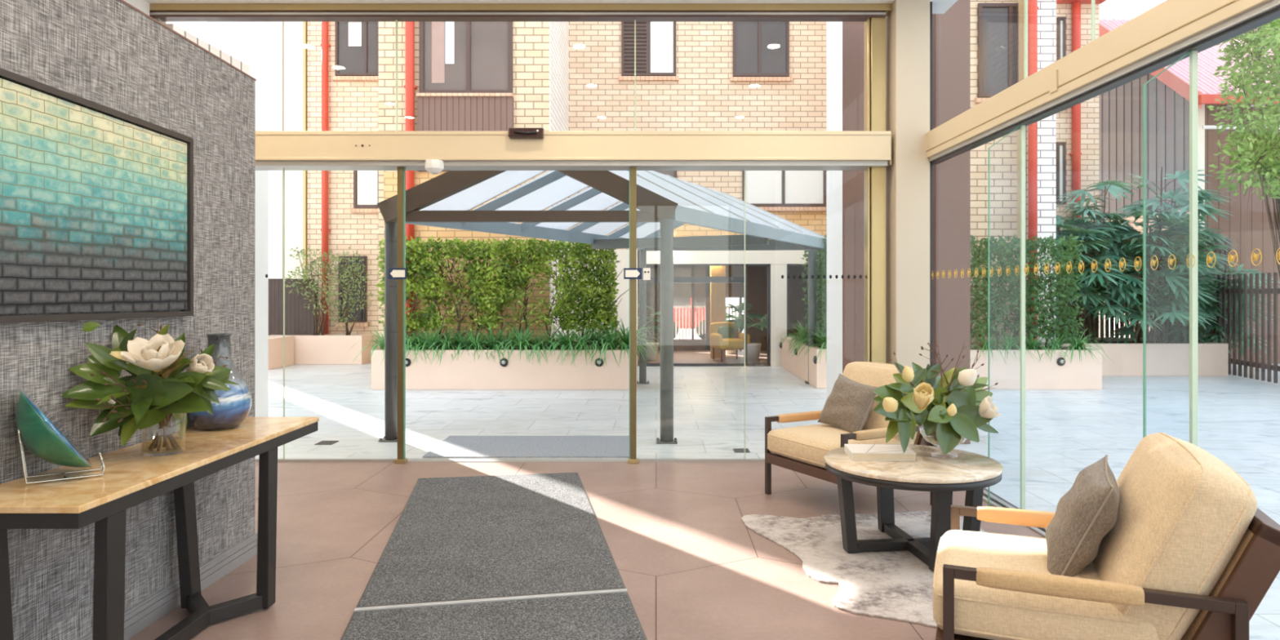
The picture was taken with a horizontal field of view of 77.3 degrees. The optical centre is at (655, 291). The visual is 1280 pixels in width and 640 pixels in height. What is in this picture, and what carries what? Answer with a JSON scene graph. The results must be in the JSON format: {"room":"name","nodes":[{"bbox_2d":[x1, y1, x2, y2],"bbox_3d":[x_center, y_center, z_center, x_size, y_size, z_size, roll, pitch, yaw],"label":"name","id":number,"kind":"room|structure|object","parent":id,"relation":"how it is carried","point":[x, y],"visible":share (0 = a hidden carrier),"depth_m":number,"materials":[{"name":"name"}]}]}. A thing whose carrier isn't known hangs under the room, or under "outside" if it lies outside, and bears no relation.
{"room":"lobby","nodes":[
{"label":"lobby","id":0,"kind":"room"},
{"bbox_2d":[0,0,254,639],"bbox_3d":[-2.290,0.020,0.715,0.140,2.860,7.430,0,0,0],"label":"wall","id":1,"kind":"structure","parent":0,"point":[108,53],"depth_m":3.39,"materials":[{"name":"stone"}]},
{"bbox_2d":[0,67,193,323],"bbox_3d":[-2.197,-0.316,3.031,0.045,0.865,1.463,0,0,0],"label":"framed painting","id":2,"kind":"object","parent":1,"relation":"attached to","point":[96,200],"visible":1,"depth_m":3.08,"materials":[{"name":"paint"}]},
{"bbox_2d":[79,532,257,639],"bbox_3d":[-2.209,1.395,0.721,0.023,0.110,7.442,0,0,0],"label":"baseboard","id":3,"kind":"structure","parent":1,"relation":"attached to","point":[150,610],"depth_m":3.66,"materials":[{"name":"grey paint"}]},
{"bbox_2d":[119,0,256,80],"bbox_3d":[-2.291,-1.292,0.717,0.149,0.254,7.433,0,0,0],"label":"trim","id":4,"kind":"structure","parent":1,"relation":"attached to","point":[122,1],"depth_m":3.75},
{"bbox_2d":[163,23,249,75],"bbox_3d":[-2.672,0.062,4.340,0.555,2.775,0.760,0,0,0],"label":"brick ledge","id":5,"kind":"object","parent":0,"point":[236,63],"visible":0.14,"depth_m":4.33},
{"bbox_2d":[144,0,957,13],"bbox_3d":[-1.750,-2.485,1.875,8.500,0.150,10.150,0,0,0],"label":"ceiling","id":6,"kind":"structure","parent":0,"point":[939,6],"depth_m":6.67,"materials":[{"name":"white paint"}]},
{"bbox_2d":[149,3,892,21],"bbox_3d":[-1.190,-2.357,6.780,6.340,0.105,0.160,0,0,0],"label":"trim","id":7,"kind":"structure","parent":6,"relation":"attached to","point":[163,11],"depth_m":6.71,"materials":[{"name":"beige metal"}]},
{"bbox_2d":[254,130,891,170],"bbox_3d":[-1.205,-1.185,6.781,6.310,0.280,0.338,0,0,0],"label":"beam","id":8,"kind":"structure","parent":0,"point":[274,150],"depth_m":6.62,"materials":[{"name":"beige metal"}]},
{"bbox_2d":[254,274,395,462],"bbox_3d":[-3.230,0.200,6.810,2.101,2.500,0.040,0,0,0],"label":"window","id":9,"kind":"structure","parent":8,"relation":"in","point":[266,275],"depth_m":6.79,"materials":[{"name":"clear glass"}]},
{"bbox_2d":[283,167,407,463],"bbox_3d":[-2.620,0.200,6.753,1.050,2.500,0.074,0,0,0],"label":"door","id":10,"kind":"structure","parent":8,"relation":"in","point":[399,273],"depth_m":6.73,"materials":[{"name":"clear glass"}]},
{"bbox_2d":[155,18,635,130],"bbox_3d":[-1.200,-1.827,6.810,6.200,1.005,0.100,0,0,0],"label":"window","id":11,"kind":"structure","parent":8,"relation":"in","point":[157,20],"depth_m":6.80,"materials":[{"name":"clear glass"}]},
{"bbox_2d":[424,159,444,174],"bbox_3d":[-1.839,-1.026,6.640,0.148,0.117,0.148,0,0,23],"label":"sensor","id":12,"kind":"object","parent":8,"relation":"attached to","point":[434,166],"visible":1,"depth_m":6.58,"materials":[{"name":"white plastic"}]},
{"bbox_2d":[508,128,543,138],"bbox_3d":[-1.069,-1.302,6.569,0.289,0.091,0.086,0,0,0],"label":"sensor","id":13,"kind":"object","parent":8,"relation":"attached to","point":[513,133],"visible":1,"depth_m":6.55,"materials":[{"name":"black plastic"}]},
{"bbox_2d":[623,167,745,463],"bbox_3d":[0.242,0.200,6.753,1.024,2.500,0.074,0,0,0],"label":"door","id":14,"kind":"structure","parent":8,"relation":"in","point":[633,273],"depth_m":6.73,"materials":[{"name":"clear glass"}]},
{"bbox_2d":[639,275,866,462],"bbox_3d":[0.823,0.200,6.810,1.959,2.500,0.040,0,0,0],"label":"window","id":15,"kind":"structure","parent":8,"relation":"in","point":[782,276],"depth_m":6.79,"materials":[{"name":"clear glass"}]},
{"bbox_2d":[863,17,885,363],"bbox_3d":[1.863,-0.455,6.820,0.150,3.810,0.160,0,0,0],"label":"trim","id":16,"kind":"structure","parent":8,"relation":"attached to","point":[874,28],"depth_m":6.74,"materials":[{"name":"gold metal"}]},
{"bbox_2d":[128,462,1044,639],"bbox_3d":[-1.750,1.450,1.900,8.300,0.001,10.000,0,0,0],"label":"tiles","id":17,"kind":"structure","parent":0,"point":[656,531],"depth_m":4.59,"materials":[{"name":"tile"}]},
{"bbox_2d":[0,417,319,639],"bbox_3d":[-1.977,1.050,3.278,0.470,0.800,1.724,0,0,0],"label":"console table","id":18,"kind":"object","parent":17,"relation":"on","point":[130,478],"visible":0.97,"depth_m":2.97,"materials":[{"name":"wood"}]},
{"bbox_2d":[17,429,105,484],"bbox_3d":[-2.065,0.554,2.783,0.242,0.186,0.122,0,0,-37],"label":"plate stand","id":19,"kind":"object","parent":18,"relation":"on","point":[21,445],"visible":0.92,"depth_m":2.76,"materials":[{"name":"silver metal"}]},
{"bbox_2d":[15,391,91,467],"bbox_3d":[-2.077,0.480,2.773,0.259,0.280,0.297,0,0,0],"label":"glass plate","id":20,"kind":"object","parent":19,"relation":"on","point":[41,434],"visible":0.97,"depth_m":2.67,"materials":[{"name":"glass"}]},
{"bbox_2d":[141,413,186,456],"bbox_3d":[-1.975,0.554,3.210,0.154,0.190,0.154,0,0,0],"label":"glass vase","id":21,"kind":"object","parent":18,"relation":"on","point":[143,441],"visible":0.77,"depth_m":3.20,"materials":[{"name":"glass"}]},
{"bbox_2d":[61,321,238,451],"bbox_3d":[-1.963,0.375,3.194,0.527,0.520,0.574,0,0,0],"label":"bouquet","id":22,"kind":"object","parent":21,"relation":"in","point":[156,388],"visible":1,"depth_m":3.08,"materials":[{"name":"green plant"}]},
{"bbox_2d":[186,333,251,430],"bbox_3d":[-2.075,0.426,3.800,0.276,0.445,0.276,0,0,0],"label":"vase","id":23,"kind":"object","parent":18,"relation":"on","point":[233,408],"visible":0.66,"depth_m":3.75,"materials":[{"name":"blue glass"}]},
{"bbox_2d":[354,588,626,611],"bbox_3d":[-0.752,1.444,3.738,1.246,0.012,0.024,0,0,-11],"label":"trim","id":24,"kind":"structure","parent":17,"relation":"on","point":[575,593],"depth_m":3.73,"materials":[{"name":"metal"}]},
{"bbox_2d":[355,472,626,608],"bbox_3d":[-0.987,1.444,5.015,1.246,0.010,2.579,0,0,-10],"label":"door mat","id":25,"kind":"object","parent":17,"relation":"on","point":[474,537],"visible":1,"depth_m":4.54,"materials":[{"name":"grey carpet"}]},
{"bbox_2d":[340,591,647,639],"bbox_3d":[-0.571,1.444,2.755,1.263,0.010,1.972,0,0,-11],"label":"door mat","id":26,"kind":"object","parent":17,"relation":"on","point":[612,615],"visible":1,"depth_m":3.48,"materials":[{"name":"grey carpet"}]},
{"bbox_2d":[407,458,627,462],"bbox_3d":[-1.181,1.448,6.845,1.927,0.008,0.110,0,0,0],"label":"trim","id":27,"kind":"structure","parent":17,"relation":"on","point":[408,460],"depth_m":6.83,"materials":[{"name":"grey metal"}]},
{"bbox_2d":[764,361,937,505],"bbox_3d":[1.377,0.982,5.591,1.003,0.935,0.845,0,0,-29],"label":"armchair","id":28,"kind":"object","parent":17,"relation":"on","point":[800,449],"visible":0.51,"depth_m":5.46,"materials":[{"name":"beige fabric"}]},
{"bbox_2d":[767,423,900,468],"bbox_3d":[1.241,1.062,5.516,0.693,0.221,0.763,0,0,-29],"label":"seat cushion","id":29,"kind":"object","parent":28,"relation":"on","point":[806,446],"depth_m":5.38,"materials":[{"name":"beige fabric"}]},
{"bbox_2d":[817,373,878,432],"bbox_3d":[1.338,0.795,5.570,0.223,0.401,0.478,0,0,-26],"label":"throw pillow","id":30,"kind":"object","parent":28,"relation":"on","point":[847,407],"visible":0.93,"depth_m":5.48,"materials":[{"name":"beige fabric"}]},
{"bbox_2d":[842,362,917,444],"bbox_3d":[1.573,0.816,5.700,0.407,0.595,0.745,0,0,-29],"label":"cushion","id":31,"kind":"object","parent":28,"relation":"on","point":[872,374],"depth_m":5.62,"materials":[{"name":"beige fabric"}]},
{"bbox_2d":[741,511,985,627],"bbox_3d":[1.260,1.444,4.307,1.438,0.008,1.862,0,0,0],"label":"cowhide rug","id":32,"kind":"object","parent":17,"relation":"on","point":[897,585],"visible":0.63,"depth_m":4.24,"materials":[{"name":"fur"}]},
{"bbox_2d":[823,444,1003,572],"bbox_3d":[1.420,1.188,4.460,0.946,0.496,0.946,0,0,0],"label":"round coffee table","id":33,"kind":"object","parent":32,"relation":"on","point":[971,473],"visible":0.84,"depth_m":4.35,"materials":[{"name":"grey stone"}]},
{"bbox_2d":[844,444,916,461],"bbox_3d":[1.274,0.918,4.560,0.353,0.042,0.260,0,0,4],"label":"book","id":34,"kind":"object","parent":33,"relation":"on","point":[891,452],"visible":0.91,"depth_m":4.45,"materials":[{"name":"paper"}]},
{"bbox_2d":[918,425,966,457],"bbox_3d":[1.648,0.849,4.570,0.290,0.180,0.290,0,0,0],"label":"glass bowl","id":35,"kind":"object","parent":33,"relation":"on","point":[920,427],"visible":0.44,"depth_m":4.56,"materials":[{"name":"glass"}]},
{"bbox_2d":[873,337,999,454],"bbox_3d":[1.573,0.570,4.506,0.671,0.610,0.752,0,0,16],"label":"bouquet","id":36,"kind":"object","parent":35,"relation":"in","point":[958,405],"visible":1,"depth_m":4.37,"materials":[{"name":"green plant"}]},
{"bbox_2d":[982,489,1046,537],"bbox_3d":[2.393,1.442,1.880,0.100,0.017,9.564,0,0,-1],"label":"track","id":37,"kind":"object","parent":17,"relation":"on","point":[994,501],"depth_m":5.39,"materials":[{"name":"grey metal"}]},
{"bbox_2d":[933,431,1279,639],"bbox_3d":[1.512,0.982,2.822,1.003,0.935,0.845,0,0,22],"label":"armchair","id":38,"kind":"object","parent":17,"relation":"on","point":[1189,553],"visible":0.92,"depth_m":2.48,"materials":[{"name":"beige fabric"}]},
{"bbox_2d":[933,529,1159,639],"bbox_3d":[1.369,1.062,2.880,0.693,0.221,0.763,0,0,22],"label":"seat cushion","id":39,"kind":"object","parent":38,"relation":"on","point":[980,612],"depth_m":2.60,"materials":[{"name":"beige fabric"}]},
{"bbox_2d":[1045,454,1119,577],"bbox_3d":[1.502,0.808,2.826,0.235,0.404,0.452,0,0,29],"label":"throw pillow","id":40,"kind":"object","parent":38,"relation":"on","point":[1087,512],"visible":0.97,"depth_m":2.68,"materials":[{"name":"beige fabric"}]},
{"bbox_2d":[1092,432,1257,639],"bbox_3d":[1.721,0.816,2.738,0.407,0.595,0.745,0,0,22],"label":"cushion","id":41,"kind":"object","parent":38,"relation":"on","point":[1186,523],"depth_m":2.42,"materials":[{"name":"beige fabric"}]},
{"bbox_2d":[885,0,929,368],"bbox_3d":[2.121,-0.480,6.775,0.282,3.860,0.350,0,0,0],"label":"column","id":42,"kind":"structure","parent":0,"point":[908,24],"depth_m":6.60,"materials":[{"name":"beige paint"}]},
{"bbox_2d":[925,0,1279,164],"bbox_3d":[2.402,-1.181,1.880,0.174,0.252,9.565,0,0,-1],"label":"beam","id":43,"kind":"structure","parent":0,"point":[1151,42],"depth_m":4.06,"materials":[{"name":"beige metal"}]},
{"bbox_2d":[929,1,932,366],"bbox_3d":[2.281,-0.480,6.790,0.038,3.860,0.260,0,0,0],"label":"trim","id":44,"kind":"structure","parent":43,"relation":"attached to","point":[931,2],"depth_m":6.66,"materials":[{"name":"black metal"}]},
{"bbox_2d":[1023,0,1095,79],"bbox_3d":[2.398,-1.850,1.890,0.016,1.120,9.582,0,0,-1],"label":"window","id":45,"kind":"structure","parent":43,"relation":"in","point":[1025,2],"depth_m":5.04,"materials":[{"name":"clear glass"}]},
{"bbox_2d":[931,50,1279,509],"bbox_3d":[2.293,0.185,1.888,0.234,2.510,9.582,0,0,-1],"label":"window","id":46,"kind":"structure","parent":43,"relation":"in","point":[1193,260],"depth_m":3.52,"materials":[{"name":"clear glass"}]},
{"label":"outside","id":47,"kind":"structure","parent":0,"visible":0},
{"bbox_2d":[254,335,1279,639],"bbox_3d":[1.500,1.512,11.500,31.000,0.117,29.000,0,0,0],"label":"paving","id":48,"kind":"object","parent":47,"point":[1068,431],"visible":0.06,"depth_m":8.91,"materials":[{"name":"tile"}]},
{"bbox_2d":[214,21,268,417],"bbox_3d":[-4.067,-1.150,7.865,0.255,5.200,0.530,0,0,0],"label":"column","id":49,"kind":"structure","parent":48,"relation":"on","point":[246,42],"depth_m":7.94,"materials":[{"name":"white paint"}]},
{"bbox_2d":[208,21,306,278],"bbox_3d":[-8.362,-3.800,17.425,2.316,10.500,1.950,0,0,0],"label":"tower","id":50,"kind":"structure","parent":48,"relation":"on","point":[287,40],"depth_m":17.00,"materials":[{"name":"paint"}]},
{"bbox_2d":[268,335,293,369],"bbox_3d":[-7.675,1.165,15.275,1.050,0.570,1.050,0,0,0],"label":"planter","id":51,"kind":"object","parent":48,"relation":"on","point":[275,342],"visible":0.31,"depth_m":15.23,"materials":[{"name":"concrete"}]},
{"bbox_2d":[271,333,372,364],"bbox_3d":[-7.015,1.165,16.150,2.370,0.570,0.600,0,0,0],"label":"planter","id":52,"kind":"object","parent":48,"relation":"on","point":[327,348],"visible":0.47,"depth_m":15.85,"materials":[{"name":"concrete"}]},
{"bbox_2d":[268,278,317,335],"bbox_3d":[-7.319,0.360,16.064,0.969,1.220,0.101,0,0,-10],"label":"fence","id":53,"kind":"object","parent":52,"relation":"on","point":[299,320],"visible":0.77,"depth_m":16.01,"materials":[{"name":"wood"}]},
{"bbox_2d":[284,246,341,335],"bbox_3d":[-6.824,0.027,15.905,1.203,1.859,0.711,0,0,0],"label":"bushy shrub","id":54,"kind":"object","parent":52,"relation":"on","point":[317,308],"visible":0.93,"depth_m":15.91,"materials":[{"name":"green plant"}]},
{"bbox_2d":[322,247,373,335],"bbox_3d":[-6.104,0.036,15.866,0.978,1.844,0.744,0,0,0],"label":"bushy shrub","id":55,"kind":"object","parent":52,"relation":"on","point":[357,268],"visible":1,"depth_m":15.90,"materials":[{"name":"green plant"}]},
{"bbox_2d":[371,346,629,389],"bbox_3d":[-2.250,1.160,12.260,3.900,0.580,0.920,0,0,0],"label":"planter","id":56,"kind":"object","parent":48,"relation":"on","point":[464,372],"visible":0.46,"depth_m":11.80,"materials":[{"name":"concrete"}]},
{"bbox_2d":[351,326,413,363],"bbox_3d":[-4.076,0.756,11.984,1.105,0.608,1.008,0,0,0],"label":"leaf plant","id":57,"kind":"object","parent":56,"relation":"in","point":[381,344],"visible":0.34,"depth_m":11.96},
{"bbox_2d":[405,323,460,364],"bbox_3d":[-3.349,0.745,12.006,1.168,0.643,1.066,0,0,-43],"label":"leaf plant","id":58,"kind":"object","parent":56,"relation":"in","point":[428,342],"visible":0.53,"depth_m":11.88,"materials":[{"name":"plant"}]},
{"bbox_2d":[411,324,480,366],"bbox_3d":[-3.159,0.780,12.071,1.216,0.594,1.188,0,0,-28],"label":"leaf plant","id":59,"kind":"object","parent":56,"relation":"in","point":[447,339],"visible":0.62,"depth_m":11.89,"materials":[{"name":"plant"}]},
{"bbox_2d":[435,323,491,361],"bbox_3d":[-2.946,0.755,12.108,1.108,0.610,1.011,0,0,-12],"label":"leaf plant","id":60,"kind":"object","parent":56,"relation":"in","point":[459,344],"visible":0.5,"depth_m":12.03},
{"bbox_2d":[439,324,509,362],"bbox_3d":[-2.694,0.786,11.966,1.175,0.574,1.148,0,0,3],"label":"leaf plant","id":61,"kind":"object","parent":56,"relation":"in","point":[472,338],"visible":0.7,"depth_m":11.89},
{"bbox_2d":[466,324,515,361],"bbox_3d":[-2.445,0.759,12.038,1.088,0.599,0.993,0,0,19],"label":"leaf plant","id":62,"kind":"object","parent":56,"relation":"in","point":[495,342],"visible":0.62,"depth_m":11.93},
{"bbox_2d":[375,235,629,349],"bbox_3d":[-2.291,0.079,12.199,3.860,1.854,0.608,0,0,0],"label":"clipped hedge","id":63,"kind":"object","parent":56,"relation":"on","point":[568,303],"visible":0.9,"depth_m":12.04,"materials":[{"name":"green plant"}]},
{"bbox_2d":[481,324,542,360],"bbox_3d":[-2.229,0.782,12.131,1.201,0.587,1.174,0,0,34],"label":"leaf plant","id":64,"kind":"object","parent":56,"relation":"in","point":[509,333],"visible":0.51,"depth_m":11.99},
{"bbox_2d":[488,319,550,361],"bbox_3d":[-2.031,0.738,12.014,1.100,0.664,1.206,0,0,-40],"label":"leaf plant","id":65,"kind":"object","parent":56,"relation":"in","point":[519,340],"visible":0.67,"depth_m":11.87,"materials":[{"name":"plant"}]},
{"bbox_2d":[503,327,564,364],"bbox_3d":[-1.809,0.798,12.040,1.062,0.532,1.087,0,0,-25],"label":"leaf plant","id":66,"kind":"object","parent":56,"relation":"in","point":[535,338],"visible":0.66,"depth_m":11.87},
{"bbox_2d":[528,320,594,364],"bbox_3d":[-1.310,0.759,11.989,1.333,0.667,1.364,0,0,6],"label":"leaf plant","id":67,"kind":"object","parent":56,"relation":"in","point":[565,337],"visible":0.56,"depth_m":11.82,"materials":[{"name":"plant"}]},
{"bbox_2d":[546,326,610,364],"bbox_3d":[-1.097,0.732,12.076,1.133,0.684,1.242,0,0,22],"label":"leaf plant","id":68,"kind":"object","parent":56,"relation":"in","point":[586,345],"visible":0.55,"depth_m":11.84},
{"bbox_2d":[555,317,638,367],"bbox_3d":[-0.910,0.749,12.126,1.403,0.702,1.436,0,0,37],"label":"leaf plant","id":69,"kind":"object","parent":56,"relation":"in","point":[595,340],"visible":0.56,"depth_m":11.84,"materials":[{"name":"plant"}]},
{"bbox_2d":[570,315,653,365],"bbox_3d":[-0.689,0.705,11.974,1.392,0.766,1.270,0,0,-37],"label":"leaf plant","id":70,"kind":"object","parent":56,"relation":"in","point":[611,334],"visible":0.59,"depth_m":11.86,"materials":[{"name":"plant"}]},
{"bbox_2d":[590,318,660,365],"bbox_3d":[-0.422,0.747,12.023,1.452,0.710,1.418,0,0,-22],"label":"leaf plant","id":71,"kind":"object","parent":56,"relation":"in","point":[626,340],"visible":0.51,"depth_m":11.94,"materials":[{"name":"plant"}]},
{"bbox_2d":[422,435,629,457],"bbox_3d":[-1.138,1.446,7.470,1.836,0.012,1.000,0,0,0],"label":"mat","id":72,"kind":"object","parent":48,"relation":"on","point":[453,446],"visible":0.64,"depth_m":7.36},
{"bbox_2d":[306,21,826,366],"bbox_3d":[0.803,-3.800,18.321,15.994,10.500,11.358,0,0,0],"label":"apartment building","id":73,"kind":"structure","parent":48,"relation":"on","point":[452,75],"depth_m":15.50,"materials":[{"name":"beige brick"}]},
{"bbox_2d":[348,22,361,46],"bbox_3d":[-6.204,-5.296,16.485,0.264,0.495,0.006,0,0,0],"label":"blind","id":74,"kind":"object","parent":73,"relation":"hanging from","point":[354,28],"depth_m":16.48,"materials":[{"name":"fabric"}]},
{"bbox_2d":[357,170,377,204],"bbox_3d":[-5.932,-2.409,16.485,0.446,1.254,0.006,0,0,0],"label":"blind","id":75,"kind":"object","parent":73,"relation":"hanging from","point":[366,180],"depth_m":16.48,"materials":[{"name":"fabric"}]},
{"bbox_2d":[431,21,444,83],"bbox_3d":[-3.482,-3.891,12.785,0.205,1.126,0.006,0,0,0],"label":"curtain","id":76,"kind":"object","parent":73,"relation":"hanging from","point":[437,27],"depth_m":12.78,"materials":[{"name":"fabric"}]},
{"bbox_2d":[444,21,453,63],"bbox_3d":[-3.296,-4.045,12.785,0.141,0.819,0.006,0,0,0],"label":"blind","id":77,"kind":"object","parent":73,"relation":"hanging from","point":[449,25],"depth_m":12.78,"materials":[{"name":"fabric"}]},
{"bbox_2d":[637,303,660,360],"bbox_3d":[-0.145,0.838,16.584,1.062,1.201,0.903,0,0,-39],"label":"potted plant","id":78,"kind":"object","parent":73,"relation":"on","point":[649,357],"visible":0.41,"depth_m":16.45,"materials":[{"name":"green plant"}]},
{"bbox_2d":[650,21,673,72],"bbox_3d":[0.116,-4.728,15.485,0.450,1.023,0.006,0,0,0],"label":"blind","id":79,"kind":"object","parent":73,"relation":"hanging from","point":[661,32],"depth_m":15.48,"materials":[{"name":"fabric"}]},
{"bbox_2d":[673,297,705,339],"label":"window","id":80,"kind":"structure","parent":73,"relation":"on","point":[677,301],"depth_m":23.40,"materials":[{"name":"glass"}]},
{"bbox_2d":[673,306,739,339],"bbox_3d":[1.250,0.855,20.600,1.900,0.950,0.080,0,0,0],"label":"balustrade","id":81,"kind":"object","parent":73,"relation":"on","point":[675,307],"visible":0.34,"depth_m":20.58,"materials":[{"name":"metal"}]},
{"bbox_2d":[709,321,750,361],"bbox_3d":[1.522,1.043,16.619,0.708,0.790,0.660,0,0,-15],"label":"tub chair","id":82,"kind":"object","parent":73,"relation":"on","point":[716,340],"visible":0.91,"depth_m":16.41,"materials":[{"name":"yellow fabric"}]},
{"bbox_2d":[724,302,767,361],"bbox_3d":[1.899,0.839,16.467,1.041,1.197,1.108,0,0,0],"label":"potted plant","id":83,"kind":"object","parent":73,"relation":"on","point":[753,348],"visible":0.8,"depth_m":16.31,"materials":[{"name":"green plant"}]},
{"bbox_2d":[745,170,782,203],"bbox_3d":[2.069,-2.356,15.485,0.728,1.364,0.006,0,0,0],"label":"blind","id":84,"kind":"object","parent":73,"relation":"hanging from","point":[761,186],"depth_m":15.48,"materials":[{"name":"fabric"}]},
{"bbox_2d":[785,170,822,203],"bbox_3d":[2.868,-2.356,15.485,0.744,1.364,0.006,0,0,0],"label":"blind","id":85,"kind":"object","parent":73,"relation":"hanging from","point":[801,186],"depth_m":15.48,"materials":[{"name":"fabric"}]},
{"bbox_2d":[377,170,826,444],"bbox_3d":[0.004,-0.044,10.131,2.806,2.988,6.825,0,0,26],"label":"glass canopy","id":86,"kind":"object","parent":48,"relation":"on","point":[446,200],"visible":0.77,"depth_m":8.54,"materials":[{"name":"grey metal"}]},
{"bbox_2d":[781,336,826,388],"bbox_3d":[2.850,1.160,13.665,0.900,0.580,3.430,0,0,0],"label":"planter","id":87,"kind":"object","parent":48,"relation":"on","point":[794,364],"visible":0.44,"depth_m":12.86,"materials":[{"name":"concrete"}]},
{"bbox_2d":[797,234,826,338],"bbox_3d":[2.890,0.044,12.949,1.203,1.923,2.050,0,0,14],"label":"clipped hedge","id":88,"kind":"object","parent":87,"relation":"on","point":[821,282],"visible":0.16,"depth_m":12.57,"materials":[{"name":"green plant"}]},
{"bbox_2d":[826,21,842,398],"bbox_3d":[1.885,-1.150,7.950,0.230,5.200,0.700,0,0,0],"label":"column","id":89,"kind":"structure","parent":48,"relation":"on","point":[834,28],"depth_m":7.96,"materials":[{"name":"white paint"}]},
{"bbox_2d":[842,21,863,373],"bbox_3d":[1.886,-1.150,7.596,0.228,5.200,0.008,0,0,0],"label":"column","id":90,"kind":"structure","parent":89,"relation":"attached to","point":[852,31],"depth_m":7.59,"materials":[{"name":"paint"}]},
{"bbox_2d":[932,0,970,444],"bbox_3d":[2.822,-1.150,7.900,0.325,5.200,0.600,0,0,0],"label":"column","id":91,"kind":"structure","parent":48,"relation":"on","point":[951,30],"depth_m":7.60,"materials":[{"name":"paint"}]},
{"bbox_2d":[970,346,1102,389],"bbox_3d":[4.950,1.160,12.275,3.260,0.580,0.950,0,0,0],"label":"planter","id":92,"kind":"object","parent":48,"relation":"on","point":[1086,373],"visible":0.4,"depth_m":11.80,"materials":[{"name":"concrete"}]},
{"bbox_2d":[970,330,1014,364],"bbox_3d":[4.981,0.806,11.986,1.005,0.503,1.029,0,0,13],"label":"leaf plant","id":93,"kind":"object","parent":92,"relation":"in","point":[983,346],"visible":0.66,"depth_m":11.88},
{"bbox_2d":[990,328,1037,363],"bbox_3d":[5.292,0.785,12.011,0.857,0.517,0.939,0,0,-29],"label":"leaf plant","id":94,"kind":"object","parent":92,"relation":"in","point":[1006,338],"visible":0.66,"depth_m":11.92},
{"bbox_2d":[970,233,1085,349],"bbox_3d":[4.888,0.052,12.201,3.226,1.906,0.701,0,0,0],"label":"clipped hedge","id":95,"kind":"object","parent":92,"relation":"on","point":[997,250],"visible":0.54,"depth_m":12.00,"materials":[{"name":"green plant"}]},
{"bbox_2d":[999,331,1070,362],"bbox_3d":[5.634,0.806,11.970,1.029,0.503,1.005,0,0,19],"label":"leaf plant","id":96,"kind":"object","parent":92,"relation":"in","point":[1031,342],"visible":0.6,"depth_m":11.91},
{"bbox_2d":[1026,328,1076,360],"bbox_3d":[6.002,0.785,11.996,0.939,0.517,0.857,0,0,-22],"label":"leaf plant","id":97,"kind":"object","parent":92,"relation":"in","point":[1056,344],"visible":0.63,"depth_m":11.91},
{"bbox_2d":[1055,330,1105,363],"bbox_3d":[6.301,0.806,11.998,1.005,0.503,1.029,0,0,26],"label":"leaf plant","id":98,"kind":"object","parent":92,"relation":"in","point":[1079,344],"visible":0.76,"depth_m":11.87,"materials":[{"name":"plant"}]},
{"bbox_2d":[970,0,1106,346],"bbox_3d":[6.275,-3.800,14.646,5.350,10.500,3.708,0,0,0],"label":"building","id":99,"kind":"structure","parent":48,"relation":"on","point":[1062,148],"depth_m":13.25,"materials":[{"name":"white brick"}]},
{"bbox_2d":[1056,337,1228,375],"bbox_3d":[8.210,1.175,14.600,3.180,0.550,1.800,0,0,0],"label":"planter","id":100,"kind":"object","parent":48,"relation":"on","point":[1121,358],"visible":0.4,"depth_m":13.70,"materials":[{"name":"concrete"}]},
{"bbox_2d":[1056,215,1142,343],"bbox_3d":[7.267,-0.285,13.945,2.104,2.521,2.150,0,0,-44],"label":"palm","id":101,"kind":"object","parent":100,"relation":"on","point":[1090,277],"visible":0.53,"depth_m":13.67,"materials":[{"name":"green plant"}]},
{"bbox_2d":[1056,179,1163,343],"bbox_3d":[7.941,-0.545,14.439,1.974,3.038,2.155,0,0,-44],"label":"palm","id":102,"kind":"object","parent":100,"relation":"on","point":[1113,187],"visible":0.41,"depth_m":14.16,"materials":[{"name":"green plant"}]},
{"bbox_2d":[1067,262,1217,343],"bbox_3d":[8.451,0.232,14.006,2.328,1.601,1.780,0,0,32],"label":"palm","id":103,"kind":"object","parent":100,"relation":"on","point":[1172,308],"visible":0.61,"depth_m":13.63,"materials":[{"name":"green plant"}]},
{"bbox_2d":[1095,166,1222,343],"bbox_3d":[8.749,-0.608,13.926,1.968,3.163,2.183,0,0,0],"label":"palm","id":104,"kind":"object","parent":100,"relation":"on","point":[1170,237],"visible":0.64,"depth_m":13.79,"materials":[{"name":"green plant"}]},
{"bbox_2d":[1111,189,1239,343],"bbox_3d":[9.473,-0.429,14.613,2.208,2.808,2.124,0,0,-36],"label":"palm","id":105,"kind":"object","parent":100,"relation":"on","point":[1202,195],"visible":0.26,"depth_m":14.21,"materials":[{"name":"green plant"}]},
{"bbox_2d":[1056,237,1231,342],"bbox_3d":[9.050,0.200,15.657,4.370,2.500,0.096,0,0,0],"label":"fence","id":106,"kind":"object","parent":48,"relation":"on","point":[1105,322],"visible":0.02,"depth_m":15.61,"materials":[{"name":"metal"}]},
{"bbox_2d":[1099,17,1279,364],"bbox_3d":[13.650,-2.594,19.481,6.300,8.088,8.162,0,0,0],"label":"gabled house","id":107,"kind":"structure","parent":48,"relation":"on","point":[1167,95],"depth_m":16.62,"materials":[{"name":"grey metal"}]},
{"bbox_2d":[1138,249,1279,357],"bbox_3d":[9.996,0.329,14.550,2.356,2.244,2.079,0,0,0],"label":"fence","id":108,"kind":"object","parent":48,"relation":"on","point":[1211,337],"visible":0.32,"depth_m":14.29,"materials":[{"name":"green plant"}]},
{"bbox_2d":[1206,17,1279,277],"bbox_3d":[9.977,-1.762,12.519,2.240,6.440,3.610,0,0,35],"label":"tree","id":109,"kind":"object","parent":48,"relation":"on","point":[1269,145],"visible":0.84,"depth_m":12.35,"materials":[{"name":"green plant"}]},
{"bbox_2d":[1216,272,1279,383],"bbox_3d":[9.639,0.580,12.193,0.102,1.740,4.142,0,0,10],"label":"fence","id":110,"kind":"object","parent":48,"relation":"on","point":[1234,291],"visible":0.88,"depth_m":13.11,"materials":[{"name":"metal"}]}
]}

